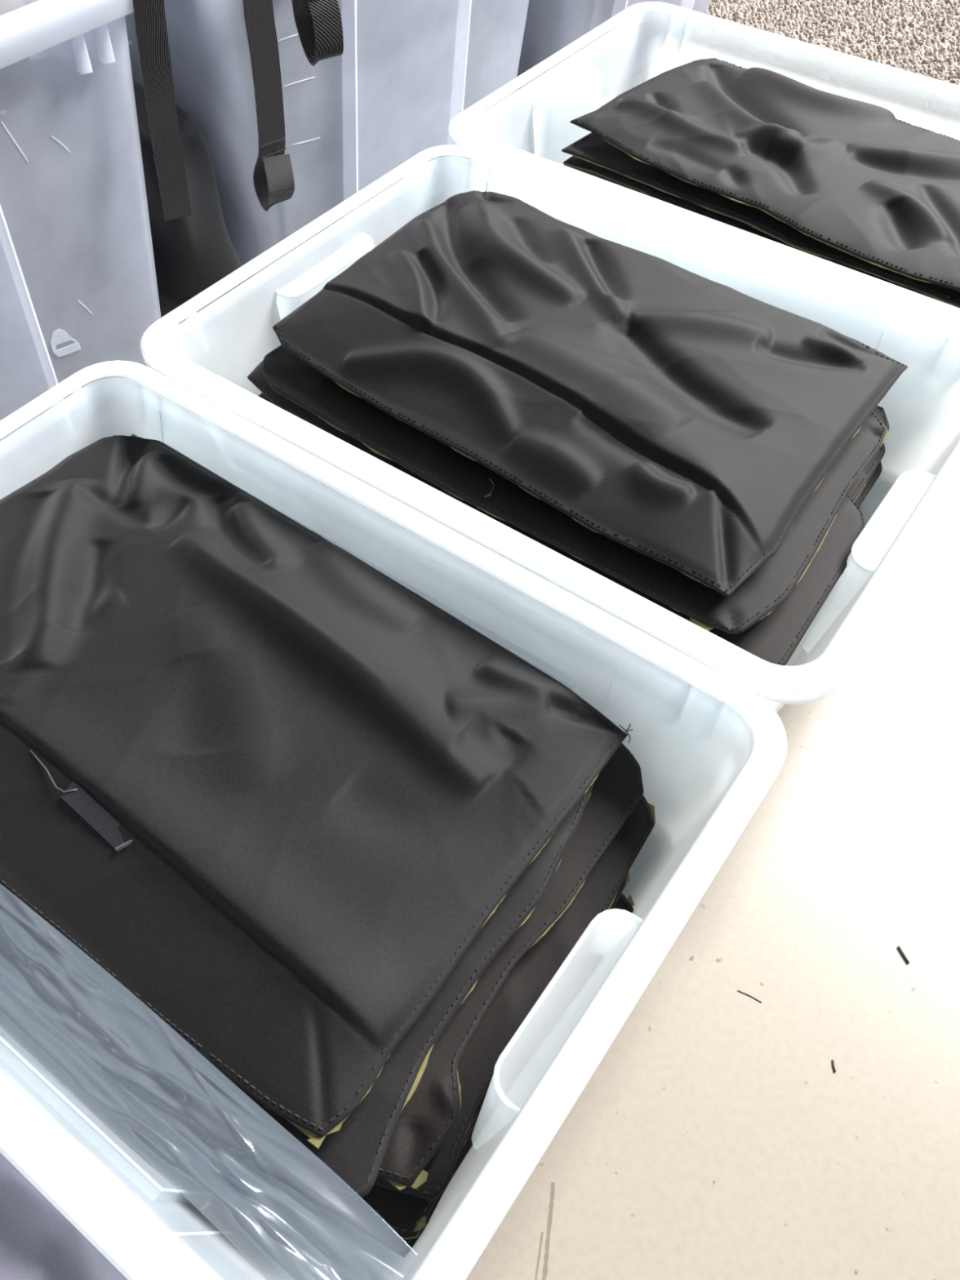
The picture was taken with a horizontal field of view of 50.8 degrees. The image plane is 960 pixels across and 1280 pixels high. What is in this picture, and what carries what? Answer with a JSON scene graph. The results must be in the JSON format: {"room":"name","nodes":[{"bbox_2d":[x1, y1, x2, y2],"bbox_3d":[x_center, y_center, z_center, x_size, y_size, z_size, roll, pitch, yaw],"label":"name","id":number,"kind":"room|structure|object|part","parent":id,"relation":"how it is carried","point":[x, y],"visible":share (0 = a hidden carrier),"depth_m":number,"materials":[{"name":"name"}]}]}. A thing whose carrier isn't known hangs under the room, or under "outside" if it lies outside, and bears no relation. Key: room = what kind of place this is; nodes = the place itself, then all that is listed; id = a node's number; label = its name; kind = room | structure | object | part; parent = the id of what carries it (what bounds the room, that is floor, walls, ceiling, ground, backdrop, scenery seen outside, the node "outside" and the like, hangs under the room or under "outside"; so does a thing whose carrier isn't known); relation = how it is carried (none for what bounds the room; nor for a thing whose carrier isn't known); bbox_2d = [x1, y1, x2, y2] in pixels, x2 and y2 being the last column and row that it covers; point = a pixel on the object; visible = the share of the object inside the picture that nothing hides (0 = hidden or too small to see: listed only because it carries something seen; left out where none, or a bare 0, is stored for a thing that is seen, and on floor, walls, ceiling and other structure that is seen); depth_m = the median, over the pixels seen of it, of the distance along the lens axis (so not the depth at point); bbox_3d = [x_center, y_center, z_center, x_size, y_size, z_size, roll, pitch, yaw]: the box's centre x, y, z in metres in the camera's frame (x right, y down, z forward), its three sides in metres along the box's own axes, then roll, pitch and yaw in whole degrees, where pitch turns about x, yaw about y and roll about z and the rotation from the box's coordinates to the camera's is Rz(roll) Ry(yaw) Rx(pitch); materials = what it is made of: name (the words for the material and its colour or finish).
{"room":"workspace","nodes":[
{"label":"workspace","id":0,"kind":"room"},
{"bbox_2d":[0,0,959,1279],"bbox_3d":[0.205,0.419,0.752,5.000,0.050,2.865,30,57,20],"label":"floor","id":1,"kind":"structure","parent":0,"point":[717,1135],"depth_m":0.80,"materials":[{"name":"beige plastic"}]},
{"bbox_2d":[0,1152,128,1279],"bbox_3d":[-0.484,0.402,0.612,0.709,0.160,0.367,30,57,20],"label":"storage box","id":2,"kind":"object","parent":1,"relation":"on","point":[37,1242],"visible":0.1,"depth_m":0.58,"materials":[{"name":"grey plastic"}]},
{"bbox_2d":[0,0,133,400],"bbox_3d":[-0.712,-0.390,1.043,0.500,0.458,0.727,30,57,20],"label":"storage box","id":3,"kind":"object","parent":1,"relation":"on","point":[28,30],"visible":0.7,"depth_m":0.91,"materials":[{"name":"grey plastic"}]},
{"bbox_2d":[0,298,100,440],"bbox_3d":[-0.721,-0.274,1.165,0.316,0.108,0.509,30,57,20],"label":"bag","id":4,"kind":"object","parent":3,"relation":"in","point":[26,373],"visible":0.54,"depth_m":1.18,"materials":[{"name":"grey plastic"}]},
{"bbox_2d":[0,209,75,336],"bbox_3d":[-0.717,-0.344,1.075,0.333,0.090,0.513,30,57,20],"label":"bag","id":5,"kind":"object","parent":4,"relation":"on","point":[42,250],"visible":0.87,"depth_m":1.10,"materials":[{"name":"grey plastic"}]},
{"bbox_2d":[0,113,53,227],"bbox_3d":[-0.720,-0.412,0.990,0.339,0.094,0.539,30,57,20],"label":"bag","id":6,"kind":"object","parent":5,"relation":"on","point":[24,185],"visible":0.99,"depth_m":1.03,"materials":[{"name":"grey plastic"}]},
{"bbox_2d":[0,57,35,111],"bbox_3d":[-0.717,-0.475,0.908,0.371,0.084,0.566,30,57,20],"label":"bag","id":7,"kind":"object","parent":6,"relation":"on","point":[17,80],"visible":0.48,"depth_m":0.97,"materials":[{"name":"grey plastic"}]},
{"bbox_2d":[4,56,246,311],"bbox_3d":[-0.467,-0.592,1.305,0.337,0.269,0.108,30,57,20],"label":"plastic bin","id":8,"kind":"object","parent":1,"relation":"on","point":[104,197],"visible":0.73,"depth_m":1.25,"materials":[{"name":"plastic"}]},
{"bbox_2d":[278,0,471,208],"bbox_3d":[-0.254,-0.881,1.432,0.500,0.458,0.690,30,57,20],"label":"storage box","id":9,"kind":"object","parent":1,"relation":"on","point":[355,1],"visible":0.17,"depth_m":1.30,"materials":[{"name":"grey plastic"}]},
{"bbox_2d":[133,0,343,220],"bbox_3d":[-0.264,-0.862,1.265,0.457,0.312,0.776,30,57,20],"label":"strap","id":10,"kind":"object","parent":9,"relation":"in","point":[318,23],"visible":1,"depth_m":1.08,"materials":[{"name":"black fabric"}]},
{"bbox_2d":[205,75,471,240],"bbox_3d":[-0.253,-0.775,1.558,0.304,0.100,0.476,30,57,20],"label":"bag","id":11,"kind":"object","parent":9,"relation":"in","point":[326,177],"visible":0.3,"depth_m":1.45,"materials":[{"name":"grey plastic"}]},
{"bbox_2d":[111,0,477,164],"bbox_3d":[-0.250,-0.852,1.470,0.334,0.097,0.500,30,57,20],"label":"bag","id":12,"kind":"object","parent":11,"relation":"on","point":[405,54],"visible":0.54,"depth_m":1.35,"materials":[{"name":"grey plastic"}]},
{"bbox_2d":[109,0,443,71],"bbox_3d":[-0.246,-0.920,1.377,0.356,0.089,0.526,30,57,20],"label":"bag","id":13,"kind":"object","parent":12,"relation":"on","point":[198,30],"visible":0.55,"depth_m":1.23,"materials":[{"name":"grey plastic"}]},
{"bbox_2d":[0,360,787,1279],"bbox_3d":[-0.226,0.110,0.838,0.776,0.181,0.552,30,57,20],"label":"tub","id":14,"kind":"object","parent":1,"relation":"on","point":[708,749],"visible":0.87,"depth_m":0.73,"materials":[{"name":"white plastic"}]},
{"bbox_3d":[-0.361,0.271,0.738,0.410,0.098,0.024,30,57,20],"label":"wall panel","id":15,"kind":"part","parent":14,"relation":"part of","materials":[{"name":"clear plastic"}]},
{"bbox_2d":[0,886,404,1239],"bbox_3d":[-0.336,0.205,0.690,0.704,0.024,0.068,30,57,20],"label":"plastic film","id":16,"kind":"object","parent":14,"relation":"in","point":[4,886],"visible":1,"depth_m":0.62,"materials":[{"name":"clear plastic"}]},
{"bbox_3d":[-0.090,-0.024,0.972,0.410,0.098,0.024,30,57,20],"label":"wall panel","id":17,"kind":"part","parent":14,"relation":"part of","materials":[{"name":"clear plastic"}]},
{"bbox_2d":[254,893,634,1257],"bbox_3d":[-0.219,0.149,0.898,0.688,0.021,0.430,30,57,20],"label":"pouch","id":18,"kind":"object","parent":14,"relation":"in","point":[402,1247],"visible":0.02,"depth_m":0.70,"materials":[{"name":"black fabric"}]},
{"bbox_2d":[275,871,629,1239],"bbox_3d":[-0.222,0.132,0.883,0.689,0.020,0.442,30,57,20],"label":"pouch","id":19,"kind":"object","parent":18,"relation":"on","point":[400,1215],"visible":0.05,"depth_m":0.69,"materials":[{"name":"black fabric"}]},
{"bbox_2d":[373,794,655,1200],"bbox_3d":[-0.223,0.118,0.868,0.694,0.021,0.453,30,57,20],"label":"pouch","id":20,"kind":"object","parent":19,"relation":"on","point":[530,976],"visible":0.08,"depth_m":0.76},
{"bbox_2d":[377,742,644,1190],"bbox_3d":[-0.229,0.102,0.854,0.686,0.021,0.450,30,57,20],"label":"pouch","id":21,"kind":"object","parent":20,"relation":"on","point":[433,1110],"visible":0.12,"depth_m":0.74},
{"bbox_2d":[0,781,595,1200],"bbox_3d":[-0.240,0.084,0.841,0.667,0.022,0.465,30,57,20],"label":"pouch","id":22,"kind":"object","parent":21,"relation":"on","point":[177,1090],"visible":0.2,"depth_m":0.69,"materials":[{"name":"black fabric"}]},
{"bbox_2d":[0,434,632,1148],"bbox_3d":[-0.240,0.039,0.828,0.644,0.052,0.417,30,57,20],"label":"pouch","id":23,"kind":"object","parent":22,"relation":"on","point":[269,789],"visible":1,"depth_m":0.78,"materials":[{"name":"fabric"}]},
{"bbox_3d":[-0.282,0.130,0.745,0.068,0.010,0.014,34,59,23],"label":"zipper pull","id":24,"kind":"part","parent":23,"relation":"part of","materials":[{"name":"black fabric"}]},
{"bbox_3d":[-0.256,0.148,0.732,0.016,0.005,0.004,-23,56,-18],"label":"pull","id":25,"kind":"part","parent":23,"relation":"part of","materials":[{"name":"metal"}]},
{"bbox_3d":[0.055,0.277,0.723,0.032,0.126,0.176,30,57,20],"label":"handle","id":26,"kind":"part","parent":14,"relation":"part of","materials":[{"name":"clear plastic"}]},
{"bbox_2d":[140,145,959,713],"bbox_3d":[0.104,-0.246,1.121,0.780,0.181,0.556,30,57,20],"label":"tub","id":27,"kind":"object","parent":1,"relation":"on","point":[212,353],"visible":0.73,"depth_m":1.11,"materials":[{"name":"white plastic"}]},
{"bbox_3d":[-0.178,-0.404,1.248,0.032,0.126,0.176,30,57,20],"label":"handle","id":28,"kind":"part","parent":27,"relation":"part of","materials":[{"name":"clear plastic"}]},
{"bbox_3d":[0.386,-0.079,1.005,0.032,0.126,0.176,30,57,20],"label":"handle","id":29,"kind":"part","parent":27,"relation":"part of","materials":[{"name":"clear plastic"}]},
{"bbox_3d":[0.105,-0.196,1.167,0.595,0.020,0.428,30,57,20],"label":"pouch","id":30,"kind":"object","parent":27,"relation":"in","visible":0},
{"bbox_2d":[854,461,882,507],"bbox_3d":[0.103,-0.213,1.144,0.606,0.022,0.434,30,57,20],"label":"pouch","id":31,"kind":"object","parent":30,"relation":"on","point":[871,482],"visible":0.04,"depth_m":1.11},
{"bbox_2d":[848,442,885,501],"bbox_3d":[0.098,-0.229,1.121,0.603,0.021,0.433,30,57,20],"label":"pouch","id":32,"kind":"object","parent":31,"relation":"on","point":[854,493],"visible":0.02,"depth_m":1.08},
{"bbox_2d":[257,392,888,493],"bbox_3d":[0.098,-0.243,1.101,0.596,0.021,0.442,30,57,20],"label":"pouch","id":33,"kind":"object","parent":32,"relation":"on","point":[879,411],"visible":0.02,"depth_m":1.11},
{"bbox_2d":[247,360,865,666],"bbox_3d":[0.096,-0.233,1.060,0.643,0.023,0.371,30,57,20],"label":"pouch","id":34,"kind":"object","parent":33,"relation":"on","point":[775,638],"visible":0.11,"depth_m":0.92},
{"bbox_2d":[261,344,888,633],"bbox_3d":[0.093,-0.243,1.030,0.599,0.026,0.380,30,57,20],"label":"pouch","id":35,"kind":"object","parent":34,"relation":"on","point":[465,478],"visible":0.3,"depth_m":0.93,"materials":[{"name":"fabric"}]},
{"bbox_2d":[272,190,907,598],"bbox_3d":[0.099,-0.303,1.024,0.574,0.054,0.408,30,57,20],"label":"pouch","id":36,"kind":"object","parent":35,"relation":"on","point":[684,419],"visible":1,"depth_m":0.98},
{"bbox_2d":[448,1,959,342],"bbox_3d":[0.416,-0.617,1.415,0.780,0.181,0.557,30,57,20],"label":"tub","id":37,"kind":"object","parent":1,"relation":"on","point":[530,128],"visible":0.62,"depth_m":1.48,"materials":[{"name":"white plastic"}]},
{"bbox_3d":[0.134,-0.775,1.542,0.032,0.126,0.176,30,57,20],"label":"handle","id":38,"kind":"part","parent":37,"relation":"part of","materials":[{"name":"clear plastic"}]},
{"bbox_3d":[0.432,-0.564,1.458,0.598,0.021,0.423,30,57,20],"label":"pouch","id":39,"kind":"object","parent":37,"relation":"in","visible":0},
{"bbox_3d":[0.433,-0.580,1.437,0.603,0.021,0.433,30,57,20],"label":"pouch","id":40,"kind":"object","parent":39,"relation":"on","visible":0},
{"bbox_3d":[0.429,-0.597,1.417,0.605,0.022,0.440,30,57,20],"label":"pouch","id":41,"kind":"object","parent":40,"relation":"on","visible":0},
{"bbox_2d":[563,164,663,201],"bbox_3d":[0.433,-0.611,1.398,0.605,0.022,0.432,30,57,20],"label":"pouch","id":42,"kind":"object","parent":41,"relation":"on","point":[591,173],"visible":0.02,"depth_m":1.41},
{"bbox_2d":[563,155,959,308],"bbox_3d":[0.456,-0.622,1.374,0.604,0.022,0.391,30,57,20],"label":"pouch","id":43,"kind":"object","parent":42,"relation":"on","point":[575,162],"visible":0.1,"depth_m":1.33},
{"bbox_2d":[561,132,959,307],"bbox_3d":[0.448,-0.625,1.349,0.601,0.021,0.380,30,57,20],"label":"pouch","id":44,"kind":"object","parent":43,"relation":"on","point":[591,148],"visible":0.19,"depth_m":1.28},
{"bbox_2d":[569,57,959,291],"bbox_3d":[0.447,-0.632,1.314,0.612,0.044,0.344,36,60,24],"label":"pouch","id":45,"kind":"object","parent":44,"relation":"on","point":[873,186],"visible":1,"depth_m":1.30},
{"bbox_2d":[737,990,761,1002],"bbox_3d":[0.219,0.289,0.821,0.020,0.001,0.001,23,55,16],"label":"scrap","id":46,"kind":"object","parent":1,"relation":"on","point":[737,990],"visible":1,"depth_m":0.82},
{"bbox_2d":[831,1059,835,1072],"bbox_3d":[0.276,0.332,0.788,0.002,0.001,0.009,1,52,0],"label":"scrap","id":47,"kind":"object","parent":1,"relation":"on","point":[833,1060],"visible":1,"depth_m":0.79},
{"bbox_2d":[897,946,909,964],"bbox_3d":[0.353,0.263,0.843,0.002,0.002,0.015,-15,54,-12],"label":"scrap","id":48,"kind":"object","parent":1,"relation":"on","point":[899,947],"visible":1,"depth_m":0.84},
{"bbox_2d":[457,0,959,85],"bbox_3d":[1.897,-1.427,2.211,5.000,0.059,2.938,30,57,20],"label":"carpet","id":49,"kind":"object","parent":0,"point":[919,37],"visible":0.23,"depth_m":1.99,"materials":[{"name":"beige carpet"}]},
{"bbox_2d":[625,0,693,9],"bbox_3d":[0.166,-1.303,1.768,0.500,0.458,0.635,30,57,20],"label":"storage box","id":50,"kind":"object","parent":49,"relation":"on","point":[627,0],"visible":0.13,"depth_m":1.76,"materials":[{"name":"grey plastic"}]},
{"bbox_2d":[462,0,683,62],"bbox_3d":[0.170,-1.195,1.892,0.311,0.096,0.405,30,57,20],"label":"plastic bin","id":51,"kind":"object","parent":50,"relation":"in","point":[513,29],"visible":0.59,"depth_m":1.78,"materials":[{"name":"grey plastic"}]}
]}

